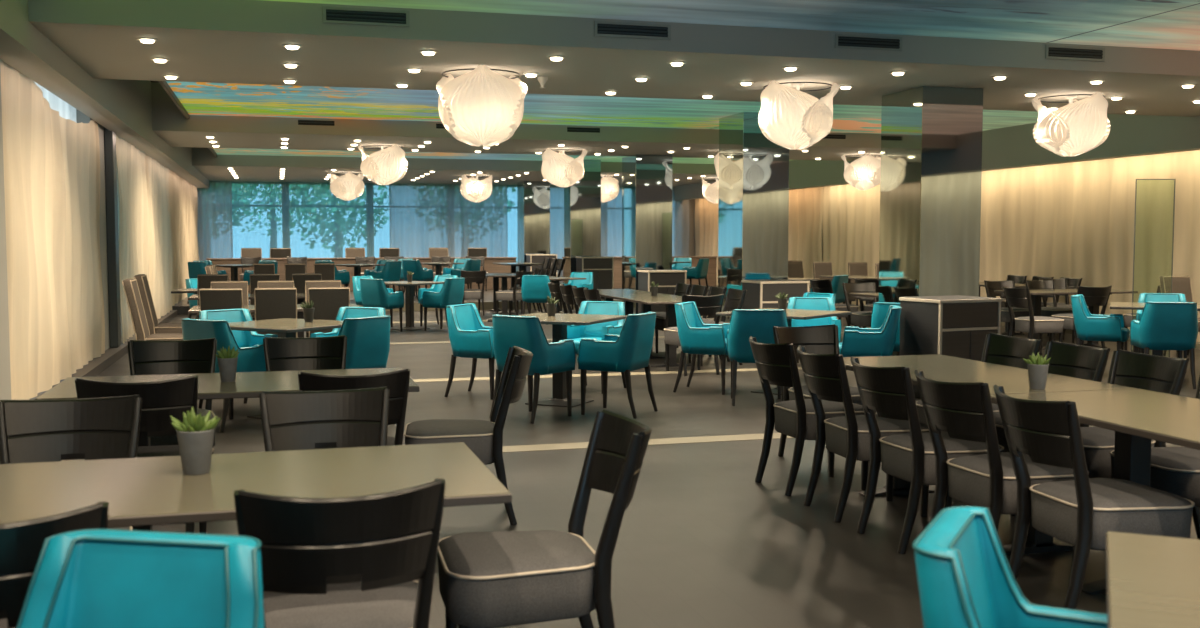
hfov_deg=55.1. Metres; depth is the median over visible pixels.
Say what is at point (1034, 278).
dining chair
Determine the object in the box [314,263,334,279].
chair
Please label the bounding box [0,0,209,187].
ceiling
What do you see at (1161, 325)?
armchair
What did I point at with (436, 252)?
chair
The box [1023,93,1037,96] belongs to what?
recessed light
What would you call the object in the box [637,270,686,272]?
countertop
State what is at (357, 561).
dining chair
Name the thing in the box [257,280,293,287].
chair
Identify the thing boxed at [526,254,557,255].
countertop
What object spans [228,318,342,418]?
dining table
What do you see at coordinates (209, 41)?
ceiling
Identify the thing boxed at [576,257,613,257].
countertop
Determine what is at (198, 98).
ceiling
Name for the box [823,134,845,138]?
ceiling vent
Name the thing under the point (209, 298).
chair
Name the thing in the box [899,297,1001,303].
countertop
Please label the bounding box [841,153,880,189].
pendant lamp
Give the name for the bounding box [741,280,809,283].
countertop
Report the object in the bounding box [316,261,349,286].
armchair
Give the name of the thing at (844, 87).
recessed light
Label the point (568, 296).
dining chair
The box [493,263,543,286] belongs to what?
dining table
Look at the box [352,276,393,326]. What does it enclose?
armchair
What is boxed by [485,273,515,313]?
dining table
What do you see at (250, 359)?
armchair
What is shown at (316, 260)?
armchair
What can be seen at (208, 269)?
chair
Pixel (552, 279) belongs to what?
dining table
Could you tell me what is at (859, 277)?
dining table
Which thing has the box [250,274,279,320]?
chair
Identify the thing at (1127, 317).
dining chair
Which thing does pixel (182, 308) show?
floor
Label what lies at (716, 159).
pendant lamp
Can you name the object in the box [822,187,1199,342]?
wall
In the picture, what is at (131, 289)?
chair
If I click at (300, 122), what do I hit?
ceiling vent
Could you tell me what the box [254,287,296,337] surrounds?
chair
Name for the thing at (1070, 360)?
dining chair
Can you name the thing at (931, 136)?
column
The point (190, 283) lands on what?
armchair
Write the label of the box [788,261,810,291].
chair
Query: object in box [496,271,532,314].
dining chair
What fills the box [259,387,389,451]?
dining chair
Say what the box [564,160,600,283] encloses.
column
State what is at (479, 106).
pendant lamp
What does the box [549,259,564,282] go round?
dining chair
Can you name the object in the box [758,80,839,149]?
pendant lamp
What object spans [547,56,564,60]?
recessed light
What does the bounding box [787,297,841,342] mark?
armchair
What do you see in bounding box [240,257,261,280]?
dining chair
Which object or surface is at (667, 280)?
station
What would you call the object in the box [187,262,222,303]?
armchair
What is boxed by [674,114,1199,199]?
trim
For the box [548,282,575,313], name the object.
dining chair
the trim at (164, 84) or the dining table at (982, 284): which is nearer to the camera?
the trim at (164, 84)
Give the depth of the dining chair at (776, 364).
6.44 m
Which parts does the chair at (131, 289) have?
backrest, seat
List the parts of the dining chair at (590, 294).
backrest, leg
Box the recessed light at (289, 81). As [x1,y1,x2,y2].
[281,79,297,83]
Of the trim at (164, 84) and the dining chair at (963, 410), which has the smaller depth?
the dining chair at (963, 410)
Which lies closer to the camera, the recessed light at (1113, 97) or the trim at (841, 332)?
the recessed light at (1113, 97)
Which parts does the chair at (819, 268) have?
backrest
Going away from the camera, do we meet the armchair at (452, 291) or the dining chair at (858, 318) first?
the dining chair at (858, 318)
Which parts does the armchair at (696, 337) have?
leg, leg, leg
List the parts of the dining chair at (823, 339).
leg, backrest, seat, leg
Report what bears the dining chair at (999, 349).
on the floor at (701, 543)
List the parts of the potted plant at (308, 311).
pot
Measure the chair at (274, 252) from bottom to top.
1.061 m
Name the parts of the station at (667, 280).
door, edge trim, drawer, door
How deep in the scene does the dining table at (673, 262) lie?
26.89 m
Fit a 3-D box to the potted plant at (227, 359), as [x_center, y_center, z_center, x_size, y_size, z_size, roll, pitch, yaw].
[-1.767,0.236,5.450,0.099,0.170,0.115,3,4,34]
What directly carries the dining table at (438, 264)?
on the floor at (182, 308)
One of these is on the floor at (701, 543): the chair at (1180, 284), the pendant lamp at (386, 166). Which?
the chair at (1180, 284)
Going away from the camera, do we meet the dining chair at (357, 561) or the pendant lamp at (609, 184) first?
the dining chair at (357, 561)
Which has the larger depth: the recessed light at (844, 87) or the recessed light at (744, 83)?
the recessed light at (844, 87)
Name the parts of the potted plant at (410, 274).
pot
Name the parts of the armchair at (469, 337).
leg, leg, leg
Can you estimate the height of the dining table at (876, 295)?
0.750 m
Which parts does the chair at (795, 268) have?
backrest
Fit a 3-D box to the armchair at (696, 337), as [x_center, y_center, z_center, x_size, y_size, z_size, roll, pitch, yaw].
[1.017,0.312,10.825,0.567,0.834,0.526,1,4,21]
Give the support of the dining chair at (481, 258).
on the floor at (182, 308)
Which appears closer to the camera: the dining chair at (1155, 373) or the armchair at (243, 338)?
the dining chair at (1155, 373)
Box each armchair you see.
[16,529,264,627]
[181,318,265,431]
[185,278,196,318]
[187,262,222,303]
[193,260,226,273]
[198,309,277,408]
[243,261,277,284]
[244,260,274,271]
[310,307,385,337]
[315,260,346,286]
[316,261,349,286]
[338,315,390,368]
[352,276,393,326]
[360,278,403,331]
[364,260,394,291]
[369,261,401,290]
[398,259,426,295]
[402,260,432,298]
[418,275,457,326]
[422,278,464,330]
[443,259,471,288]
[444,303,495,399]
[451,260,480,288]
[490,314,575,423]
[521,275,550,324]
[560,272,592,310]
[567,301,625,393]
[577,312,657,418]
[672,258,691,279]
[673,302,736,394]
[682,258,708,292]
[727,309,787,405]
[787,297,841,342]
[803,292,835,302]
[810,275,848,321]
[839,305,901,356]
[871,302,899,350]
[912,506,1107,627]
[1070,294,1129,349]
[1130,302,1197,388]
[1136,293,1186,357]
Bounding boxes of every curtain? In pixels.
[0,59,104,399]
[116,135,172,343]
[169,170,198,305]
[197,181,232,260]
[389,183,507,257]
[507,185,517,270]
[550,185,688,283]
[695,187,822,284]
[822,184,879,304]
[979,150,1199,341]
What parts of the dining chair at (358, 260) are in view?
backrest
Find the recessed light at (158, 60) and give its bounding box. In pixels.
[151,58,169,62]
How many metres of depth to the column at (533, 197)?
29.89 m
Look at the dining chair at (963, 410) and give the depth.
4.71 m
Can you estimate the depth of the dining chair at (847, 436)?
5.83 m
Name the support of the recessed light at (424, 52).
in the ceiling at (209, 41)
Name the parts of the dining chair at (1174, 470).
seat, leg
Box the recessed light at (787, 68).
[782,66,798,70]
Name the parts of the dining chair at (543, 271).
backrest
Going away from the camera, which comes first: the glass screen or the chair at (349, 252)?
the glass screen
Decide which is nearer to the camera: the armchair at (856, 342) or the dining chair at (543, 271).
the armchair at (856, 342)
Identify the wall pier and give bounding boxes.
[0,71,10,399]
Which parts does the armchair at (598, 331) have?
leg, leg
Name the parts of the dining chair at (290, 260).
backrest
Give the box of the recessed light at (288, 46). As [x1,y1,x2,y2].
[282,44,301,49]
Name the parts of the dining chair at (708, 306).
leg, seat, leg, leg, backrest, leg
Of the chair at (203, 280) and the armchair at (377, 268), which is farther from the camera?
the armchair at (377, 268)
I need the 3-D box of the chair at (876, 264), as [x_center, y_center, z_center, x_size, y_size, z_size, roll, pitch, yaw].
[5.431,-0.458,21.621,0.388,0.982,0.639,0,4,-1]
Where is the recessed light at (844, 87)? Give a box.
[839,85,852,89]
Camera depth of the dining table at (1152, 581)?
2.26 m
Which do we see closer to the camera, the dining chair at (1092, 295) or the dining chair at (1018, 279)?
the dining chair at (1092, 295)
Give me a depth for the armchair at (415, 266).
24.72 m
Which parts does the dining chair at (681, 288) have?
seat, leg, backrest, leg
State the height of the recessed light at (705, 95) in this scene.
0.030 m
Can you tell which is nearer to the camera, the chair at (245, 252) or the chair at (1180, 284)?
the chair at (1180, 284)
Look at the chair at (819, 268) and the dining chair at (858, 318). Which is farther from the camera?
the chair at (819, 268)
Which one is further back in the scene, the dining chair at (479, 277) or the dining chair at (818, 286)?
the dining chair at (479, 277)
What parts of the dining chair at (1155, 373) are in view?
leg, seat, backrest, leg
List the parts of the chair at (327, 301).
backrest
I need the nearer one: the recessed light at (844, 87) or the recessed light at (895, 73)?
the recessed light at (895, 73)
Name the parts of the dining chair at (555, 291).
backrest, leg, leg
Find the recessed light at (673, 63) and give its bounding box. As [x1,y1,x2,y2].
[668,61,685,65]
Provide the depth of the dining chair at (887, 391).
5.25 m
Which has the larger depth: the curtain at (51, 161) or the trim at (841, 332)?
the trim at (841, 332)
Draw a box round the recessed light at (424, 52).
[419,50,437,55]
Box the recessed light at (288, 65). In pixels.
[282,63,299,67]
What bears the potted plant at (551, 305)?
on the dining table at (559, 322)
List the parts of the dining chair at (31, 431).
leg, backrest, seat, leg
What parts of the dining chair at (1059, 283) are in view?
leg, backrest, seat, leg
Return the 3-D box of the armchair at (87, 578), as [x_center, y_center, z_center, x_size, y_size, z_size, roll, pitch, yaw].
[-0.923,0.874,2.099,0.526,0.834,0.567,1,4,10]
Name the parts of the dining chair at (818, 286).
backrest, leg, seat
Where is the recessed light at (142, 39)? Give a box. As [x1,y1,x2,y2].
[137,37,157,43]
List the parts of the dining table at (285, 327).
plate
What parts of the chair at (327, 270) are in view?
backrest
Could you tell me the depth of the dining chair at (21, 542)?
2.38 m
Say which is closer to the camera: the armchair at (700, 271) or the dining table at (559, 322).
the dining table at (559, 322)
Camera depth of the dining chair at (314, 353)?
6.77 m
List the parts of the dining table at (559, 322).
plate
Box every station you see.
[526,254,557,276]
[576,256,613,298]
[637,270,686,313]
[741,279,809,308]
[899,295,1001,398]
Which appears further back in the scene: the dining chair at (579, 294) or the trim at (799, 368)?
the dining chair at (579, 294)
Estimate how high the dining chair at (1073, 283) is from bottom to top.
0.862 m
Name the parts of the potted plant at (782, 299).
pot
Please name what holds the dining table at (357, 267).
on the floor at (182, 308)
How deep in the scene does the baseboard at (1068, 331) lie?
17.47 m
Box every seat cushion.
[572,337,600,353]
[577,358,640,371]
[688,338,727,354]
[839,342,841,354]
[1081,328,1129,341]
[1150,349,1188,349]
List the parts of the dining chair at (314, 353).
leg, leg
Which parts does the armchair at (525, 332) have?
leg, leg, leg, leg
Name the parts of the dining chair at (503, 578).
leg, seat, leg, leg, backrest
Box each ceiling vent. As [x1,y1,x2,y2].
[298,120,333,125]
[322,6,409,26]
[436,124,445,128]
[567,127,599,132]
[594,21,670,39]
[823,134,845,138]
[835,34,902,50]
[1045,45,1104,60]
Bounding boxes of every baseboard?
[29,310,176,399]
[835,303,1199,348]
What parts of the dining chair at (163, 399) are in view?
leg, backrest, seat, leg, leg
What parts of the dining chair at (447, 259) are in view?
backrest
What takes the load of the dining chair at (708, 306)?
on the floor at (701, 543)
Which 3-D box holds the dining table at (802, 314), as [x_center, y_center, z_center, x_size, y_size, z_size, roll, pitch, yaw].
[1.723,0.355,10.758,0.920,0.750,0.920,3,5,38]
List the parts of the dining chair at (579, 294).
backrest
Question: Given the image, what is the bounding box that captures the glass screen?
[1131,179,1175,356]
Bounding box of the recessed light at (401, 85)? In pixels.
[394,83,409,87]
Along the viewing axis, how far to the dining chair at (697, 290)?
14.42 m
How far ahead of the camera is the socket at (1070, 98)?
12.13 m
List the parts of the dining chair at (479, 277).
seat, backrest, leg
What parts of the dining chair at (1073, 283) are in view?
seat, backrest, leg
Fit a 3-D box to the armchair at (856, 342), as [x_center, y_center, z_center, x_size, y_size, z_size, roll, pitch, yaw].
[2.405,0.344,10.328,0.567,0.834,0.526,1,4,12]
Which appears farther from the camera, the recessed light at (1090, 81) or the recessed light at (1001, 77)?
the recessed light at (1090, 81)
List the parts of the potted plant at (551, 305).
pot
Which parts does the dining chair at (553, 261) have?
backrest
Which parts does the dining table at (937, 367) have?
plate, plate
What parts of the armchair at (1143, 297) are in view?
leg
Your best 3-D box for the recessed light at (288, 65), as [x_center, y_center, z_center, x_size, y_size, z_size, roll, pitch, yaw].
[-2.678,-2.149,9.964,0.150,0.030,0.150,-1,4,-16]
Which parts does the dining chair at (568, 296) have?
backrest, leg, leg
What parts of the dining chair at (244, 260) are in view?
backrest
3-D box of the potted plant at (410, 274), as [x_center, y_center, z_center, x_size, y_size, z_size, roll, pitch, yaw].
[-3.031,-0.601,18.367,0.102,0.180,0.113,2,4,29]
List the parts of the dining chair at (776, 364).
leg, backrest, leg, seat, leg, leg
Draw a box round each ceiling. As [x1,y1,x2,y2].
[28,0,1199,116]
[151,82,880,160]
[166,81,1037,133]
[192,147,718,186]
[264,0,1199,50]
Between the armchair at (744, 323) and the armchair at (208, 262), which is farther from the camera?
the armchair at (208, 262)
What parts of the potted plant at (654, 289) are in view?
pot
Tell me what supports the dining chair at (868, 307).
on the floor at (701, 543)
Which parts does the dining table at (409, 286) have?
plate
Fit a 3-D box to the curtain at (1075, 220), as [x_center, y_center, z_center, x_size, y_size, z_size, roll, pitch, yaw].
[9.184,-0.730,10.260,0.134,2.820,22.650,-1,4,-16]
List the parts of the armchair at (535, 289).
leg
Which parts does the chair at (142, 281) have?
backrest, seat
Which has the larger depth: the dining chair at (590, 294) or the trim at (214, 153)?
the trim at (214, 153)
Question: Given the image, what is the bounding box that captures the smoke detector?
[537,76,547,87]
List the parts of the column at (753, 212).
mirror panel, mirror panel, mirror panel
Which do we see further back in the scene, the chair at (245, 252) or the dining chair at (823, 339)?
the chair at (245, 252)
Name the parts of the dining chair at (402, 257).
backrest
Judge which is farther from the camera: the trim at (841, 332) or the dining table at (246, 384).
the trim at (841, 332)
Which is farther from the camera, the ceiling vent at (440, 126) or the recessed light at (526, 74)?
the ceiling vent at (440, 126)
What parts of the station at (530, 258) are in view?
door, drawer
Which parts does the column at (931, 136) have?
mirror panel, mirror panel, mirror panel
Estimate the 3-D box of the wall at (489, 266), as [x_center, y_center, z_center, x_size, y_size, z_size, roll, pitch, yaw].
[-3.111,-1.022,29.063,12.940,0.823,0.160,-1,4,-16]
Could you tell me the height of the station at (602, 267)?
0.904 m
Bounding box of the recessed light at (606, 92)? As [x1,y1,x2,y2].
[603,91,617,94]
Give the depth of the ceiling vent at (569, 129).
17.64 m
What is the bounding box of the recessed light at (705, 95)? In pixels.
[700,94,714,97]
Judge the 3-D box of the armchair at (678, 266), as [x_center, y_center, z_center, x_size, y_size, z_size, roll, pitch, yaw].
[1.912,-0.934,27.670,0.526,0.834,0.567,2,4,28]
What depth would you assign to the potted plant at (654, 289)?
13.77 m
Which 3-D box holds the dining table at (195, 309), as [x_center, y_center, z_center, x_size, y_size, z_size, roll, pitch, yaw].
[-3.258,0.301,11.592,1.620,0.750,0.800,-1,4,-16]
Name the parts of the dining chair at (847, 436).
leg, backrest, leg, seat, leg, leg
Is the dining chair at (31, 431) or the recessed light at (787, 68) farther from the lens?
the recessed light at (787, 68)
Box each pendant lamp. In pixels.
[330,171,364,200]
[358,144,407,184]
[436,65,527,146]
[460,175,492,201]
[541,148,586,186]
[601,175,618,202]
[702,178,718,203]
[714,151,718,178]
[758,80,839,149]
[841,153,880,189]
[1032,92,1109,156]
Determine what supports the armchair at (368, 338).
on the floor at (701, 543)
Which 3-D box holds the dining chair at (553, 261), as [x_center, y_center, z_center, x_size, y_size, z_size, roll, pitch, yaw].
[-1.241,-0.792,25.253,0.653,0.862,0.498,-1,4,-16]
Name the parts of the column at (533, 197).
mirror panel, mirror panel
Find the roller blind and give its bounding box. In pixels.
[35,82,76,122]
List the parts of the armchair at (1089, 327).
leg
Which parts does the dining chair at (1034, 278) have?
backrest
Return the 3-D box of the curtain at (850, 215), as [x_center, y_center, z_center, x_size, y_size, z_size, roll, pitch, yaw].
[5.523,-1.569,23.299,0.138,2.820,4.390,-1,4,-16]
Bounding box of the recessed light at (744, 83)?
[738,81,753,85]
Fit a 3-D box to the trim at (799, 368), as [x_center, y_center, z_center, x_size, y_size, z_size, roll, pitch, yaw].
[0.426,0.643,12.254,9.800,0.023,0.220,-1,4,-16]
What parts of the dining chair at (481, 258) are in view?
backrest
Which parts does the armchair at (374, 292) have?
leg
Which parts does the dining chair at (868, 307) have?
leg, backrest, seat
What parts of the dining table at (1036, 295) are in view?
plate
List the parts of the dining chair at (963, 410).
leg, backrest, leg, seat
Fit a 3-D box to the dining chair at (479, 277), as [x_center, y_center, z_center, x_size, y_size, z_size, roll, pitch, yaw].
[-2.421,-0.401,21.700,0.498,0.862,0.653,-1,4,-16]
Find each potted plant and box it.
[170,407,220,474]
[215,346,238,381]
[300,301,313,321]
[407,271,413,281]
[546,297,558,315]
[650,281,658,295]
[774,292,787,309]
[1023,352,1050,389]
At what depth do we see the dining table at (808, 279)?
20.05 m
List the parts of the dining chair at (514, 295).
seat, leg, backrest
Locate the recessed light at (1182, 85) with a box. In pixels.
[1179,84,1195,87]
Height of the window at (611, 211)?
2.760 m
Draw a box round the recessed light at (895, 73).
[890,71,906,75]
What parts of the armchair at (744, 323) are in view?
leg, leg, leg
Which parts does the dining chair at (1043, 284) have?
backrest, leg, seat, leg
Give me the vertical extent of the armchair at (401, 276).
0.834 m
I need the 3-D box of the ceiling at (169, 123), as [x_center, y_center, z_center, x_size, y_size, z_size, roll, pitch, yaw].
[-0.558,-3.082,19.080,12.590,0.660,2.950,-1,4,-16]
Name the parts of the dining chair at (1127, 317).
leg, seat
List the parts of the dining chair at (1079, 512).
leg, backrest, leg, seat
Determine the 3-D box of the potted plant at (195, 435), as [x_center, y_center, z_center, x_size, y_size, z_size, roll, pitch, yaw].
[-1.168,0.363,3.313,0.131,0.189,0.130,-2,4,-27]
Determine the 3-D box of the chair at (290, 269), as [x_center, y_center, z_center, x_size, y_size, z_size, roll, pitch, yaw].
[-5.781,-0.471,21.825,0.388,0.982,0.639,-1,4,-16]
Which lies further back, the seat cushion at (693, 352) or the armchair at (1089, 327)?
the armchair at (1089, 327)
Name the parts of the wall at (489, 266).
cap rail, cap rail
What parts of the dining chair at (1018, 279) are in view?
seat, backrest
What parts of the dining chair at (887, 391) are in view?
leg, backrest, leg, seat, leg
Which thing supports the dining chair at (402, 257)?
on the floor at (182, 308)
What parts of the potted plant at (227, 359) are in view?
pot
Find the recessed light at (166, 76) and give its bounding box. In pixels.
[163,75,179,78]
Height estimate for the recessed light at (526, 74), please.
0.030 m
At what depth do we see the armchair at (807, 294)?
12.82 m
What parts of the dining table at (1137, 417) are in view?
plate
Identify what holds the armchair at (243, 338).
on the floor at (701, 543)
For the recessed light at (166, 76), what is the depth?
10.65 m
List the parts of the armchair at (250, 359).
leg, leg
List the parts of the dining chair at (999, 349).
seat, leg, backrest, leg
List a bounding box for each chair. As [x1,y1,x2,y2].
[0,395,141,529]
[0,501,108,627]
[75,375,213,533]
[122,278,182,340]
[127,338,216,446]
[134,274,181,334]
[195,274,228,318]
[199,288,242,310]
[205,266,212,273]
[210,281,248,304]
[234,479,444,627]
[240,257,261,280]
[241,248,261,257]
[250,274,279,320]
[253,264,274,273]
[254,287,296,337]
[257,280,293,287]
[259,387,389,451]
[263,335,346,370]
[270,248,290,257]
[285,263,305,279]
[286,257,306,273]
[292,273,321,303]
[298,368,409,448]
[305,280,340,337]
[308,287,349,337]
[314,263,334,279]
[345,248,364,257]
[355,257,374,275]
[379,248,398,257]
[384,256,404,291]
[404,346,532,524]
[429,248,447,256]
[431,256,450,279]
[437,409,651,627]
[461,270,485,315]
[465,256,487,290]
[467,248,486,256]
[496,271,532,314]
[510,268,541,311]
[516,269,549,313]
[542,258,550,268]
[548,258,556,275]
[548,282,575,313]
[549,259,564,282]
[559,284,578,313]
[572,286,585,354]
[583,287,625,319]
[639,283,691,350]
[655,284,708,355]
[664,294,723,375]
[688,288,746,365]
[702,286,726,359]
[749,336,868,495]
[773,324,875,465]
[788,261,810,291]
[797,346,928,522]
[810,279,858,326]
[813,262,839,303]
[843,282,875,327]
[848,262,867,305]
[850,357,1003,553]
[854,278,878,327]
[875,263,878,275]
[915,370,1088,561]
[916,333,1042,431]
[984,280,1028,335]
[993,341,1109,515]
[993,385,1194,609]
[1001,275,1026,307]
[1003,286,1063,354]
[1005,276,1053,332]
[1025,280,1074,342]
[1038,278,1071,339]
[1041,277,1081,335]
[1051,286,1111,347]
[1080,350,1188,477]
[1109,376,1199,539]
[1123,286,1176,350]
[1159,276,1199,355]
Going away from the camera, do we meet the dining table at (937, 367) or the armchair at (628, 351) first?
the dining table at (937, 367)
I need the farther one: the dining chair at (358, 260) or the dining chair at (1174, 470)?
the dining chair at (358, 260)
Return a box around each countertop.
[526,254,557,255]
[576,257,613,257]
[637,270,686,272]
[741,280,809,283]
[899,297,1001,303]
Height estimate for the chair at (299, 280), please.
0.982 m
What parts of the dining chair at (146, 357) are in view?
leg, backrest, seat, leg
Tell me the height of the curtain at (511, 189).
2.760 m
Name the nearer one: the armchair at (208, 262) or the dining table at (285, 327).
the dining table at (285, 327)
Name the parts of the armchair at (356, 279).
leg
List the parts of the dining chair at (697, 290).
leg, seat, backrest, leg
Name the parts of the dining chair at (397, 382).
leg, backrest, seat, leg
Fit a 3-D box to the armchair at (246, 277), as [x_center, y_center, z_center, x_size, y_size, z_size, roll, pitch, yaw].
[-6.810,-0.641,23.117,0.567,0.834,0.526,2,4,28]
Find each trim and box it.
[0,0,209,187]
[104,127,120,347]
[158,81,189,118]
[209,148,216,156]
[358,300,621,310]
[390,332,843,343]
[393,316,701,322]
[412,367,801,381]
[503,433,792,452]
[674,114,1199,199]
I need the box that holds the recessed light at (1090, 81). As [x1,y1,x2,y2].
[1088,80,1104,83]
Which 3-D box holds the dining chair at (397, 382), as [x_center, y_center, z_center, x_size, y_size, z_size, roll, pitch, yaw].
[-1.128,0.658,5.246,0.498,0.862,0.653,-1,4,-16]
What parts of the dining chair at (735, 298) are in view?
seat, leg, backrest, leg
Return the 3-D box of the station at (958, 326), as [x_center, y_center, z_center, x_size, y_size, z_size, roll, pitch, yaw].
[3.154,0.301,10.393,0.700,0.904,0.554,-2,4,-25]
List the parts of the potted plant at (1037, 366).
pot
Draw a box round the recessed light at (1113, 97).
[1109,96,1123,99]
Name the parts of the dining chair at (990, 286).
leg, backrest, leg, seat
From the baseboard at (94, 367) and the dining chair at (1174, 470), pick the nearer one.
the dining chair at (1174, 470)
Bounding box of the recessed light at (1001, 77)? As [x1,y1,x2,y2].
[991,75,1007,79]
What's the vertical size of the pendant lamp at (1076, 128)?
0.652 m
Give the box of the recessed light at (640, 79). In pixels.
[633,77,648,81]
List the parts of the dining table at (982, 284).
plate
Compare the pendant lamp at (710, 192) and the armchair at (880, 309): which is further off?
the pendant lamp at (710, 192)
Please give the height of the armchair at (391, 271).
0.834 m
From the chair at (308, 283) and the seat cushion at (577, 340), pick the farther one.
the chair at (308, 283)
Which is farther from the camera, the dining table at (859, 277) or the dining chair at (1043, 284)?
the dining table at (859, 277)
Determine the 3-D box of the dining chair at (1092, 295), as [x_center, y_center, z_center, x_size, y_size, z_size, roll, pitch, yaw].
[6.039,0.067,14.428,0.498,0.862,0.653,-1,4,-16]
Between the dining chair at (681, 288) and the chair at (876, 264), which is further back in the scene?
the chair at (876, 264)
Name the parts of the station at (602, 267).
door, drawer, door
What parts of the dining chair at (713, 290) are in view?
leg, backrest, leg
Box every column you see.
[517,181,549,286]
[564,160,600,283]
[622,154,672,313]
[718,112,788,322]
[879,86,982,355]
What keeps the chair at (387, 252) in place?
on the floor at (182, 308)
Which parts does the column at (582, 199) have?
mirror panel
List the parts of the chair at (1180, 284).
backrest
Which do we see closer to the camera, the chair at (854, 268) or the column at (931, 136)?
the column at (931, 136)
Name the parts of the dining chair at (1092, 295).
leg, seat, leg, backrest, leg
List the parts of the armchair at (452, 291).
leg, leg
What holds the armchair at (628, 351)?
on the floor at (701, 543)
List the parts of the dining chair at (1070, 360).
seat, leg, backrest, leg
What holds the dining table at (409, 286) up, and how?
on the floor at (701, 543)
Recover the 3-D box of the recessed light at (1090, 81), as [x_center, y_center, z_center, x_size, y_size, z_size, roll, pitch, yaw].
[4.750,-2.216,11.005,0.150,0.030,0.150,-1,4,-16]
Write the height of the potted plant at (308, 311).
0.180 m
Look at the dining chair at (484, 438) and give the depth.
5.70 m
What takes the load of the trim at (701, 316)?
on the floor at (701, 543)
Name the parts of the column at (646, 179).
mirror panel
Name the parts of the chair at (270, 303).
backrest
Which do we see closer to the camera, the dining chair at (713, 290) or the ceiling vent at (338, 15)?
the ceiling vent at (338, 15)
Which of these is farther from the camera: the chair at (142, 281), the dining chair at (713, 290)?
the dining chair at (713, 290)
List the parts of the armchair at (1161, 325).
leg, leg, leg, leg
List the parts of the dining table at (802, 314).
plate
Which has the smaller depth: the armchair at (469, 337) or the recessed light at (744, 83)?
the armchair at (469, 337)
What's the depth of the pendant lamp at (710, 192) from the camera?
27.93 m
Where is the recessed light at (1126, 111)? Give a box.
[1124,110,1136,112]
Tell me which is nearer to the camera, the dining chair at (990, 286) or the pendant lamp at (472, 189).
the dining chair at (990, 286)
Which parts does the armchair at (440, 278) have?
leg, leg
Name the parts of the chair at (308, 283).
backrest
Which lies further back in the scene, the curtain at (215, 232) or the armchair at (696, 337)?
the curtain at (215, 232)
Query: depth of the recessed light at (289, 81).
10.93 m
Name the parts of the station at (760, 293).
door, edge trim, drawer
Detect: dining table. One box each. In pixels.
[0,442,511,527]
[35,367,418,530]
[171,289,196,293]
[188,293,304,337]
[188,303,358,312]
[206,264,252,301]
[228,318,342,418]
[335,264,384,300]
[385,281,443,330]
[421,262,463,274]
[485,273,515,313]
[487,313,626,406]
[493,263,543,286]
[549,277,585,312]
[599,289,661,314]
[606,294,690,366]
[672,261,690,263]
[716,308,851,394]
[788,278,819,280]
[819,275,878,303]
[843,354,1136,555]
[849,293,878,297]
[979,282,1025,334]
[991,389,1199,594]
[994,289,1137,349]
[1105,531,1199,627]
[1110,302,1199,355]
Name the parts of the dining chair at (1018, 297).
leg, backrest, leg, seat, leg, leg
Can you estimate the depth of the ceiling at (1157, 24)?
8.98 m
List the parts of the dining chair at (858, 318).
leg, backrest, seat, leg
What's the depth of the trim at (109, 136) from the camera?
14.06 m
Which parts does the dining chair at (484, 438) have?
seat, leg, leg, backrest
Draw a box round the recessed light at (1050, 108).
[1047,107,1059,110]
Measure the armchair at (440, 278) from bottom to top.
0.834 m
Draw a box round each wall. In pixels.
[76,109,109,349]
[206,256,717,292]
[689,199,694,255]
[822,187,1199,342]
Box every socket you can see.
[792,83,803,90]
[1065,95,1076,103]
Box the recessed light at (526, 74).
[523,73,538,76]
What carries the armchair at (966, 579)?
on the floor at (701, 543)
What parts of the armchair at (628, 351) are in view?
leg, leg, leg, leg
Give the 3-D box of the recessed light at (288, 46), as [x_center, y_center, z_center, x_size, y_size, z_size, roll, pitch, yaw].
[-2.408,-2.087,9.003,0.150,0.030,0.150,-1,4,-16]
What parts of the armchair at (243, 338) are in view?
leg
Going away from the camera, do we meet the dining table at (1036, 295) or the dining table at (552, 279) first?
the dining table at (1036, 295)
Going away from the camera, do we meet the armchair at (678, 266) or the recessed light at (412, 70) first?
the recessed light at (412, 70)
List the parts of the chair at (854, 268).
backrest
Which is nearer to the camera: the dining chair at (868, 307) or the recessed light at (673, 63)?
the recessed light at (673, 63)
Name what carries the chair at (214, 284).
on the floor at (701, 543)
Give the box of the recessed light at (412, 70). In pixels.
[406,68,422,72]
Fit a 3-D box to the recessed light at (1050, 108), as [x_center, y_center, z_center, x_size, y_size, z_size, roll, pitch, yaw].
[5.222,-2.361,13.251,0.150,0.030,0.150,-1,4,-16]
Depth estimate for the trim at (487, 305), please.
23.42 m
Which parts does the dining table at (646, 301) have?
plate, plate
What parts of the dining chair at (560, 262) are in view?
leg, leg, backrest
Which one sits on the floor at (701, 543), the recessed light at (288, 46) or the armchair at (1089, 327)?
the armchair at (1089, 327)
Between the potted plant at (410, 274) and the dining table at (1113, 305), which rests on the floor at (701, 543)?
the dining table at (1113, 305)
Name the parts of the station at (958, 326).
door, edge trim, drawer, door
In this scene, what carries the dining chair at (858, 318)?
on the floor at (701, 543)
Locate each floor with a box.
[62,308,1199,627]
[172,285,717,314]
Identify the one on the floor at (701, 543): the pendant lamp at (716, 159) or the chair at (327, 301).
the chair at (327, 301)
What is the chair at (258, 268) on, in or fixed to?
on the floor at (701, 543)
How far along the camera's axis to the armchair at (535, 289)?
19.36 m
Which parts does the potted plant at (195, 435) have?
pot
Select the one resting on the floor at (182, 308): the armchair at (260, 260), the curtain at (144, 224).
the armchair at (260, 260)

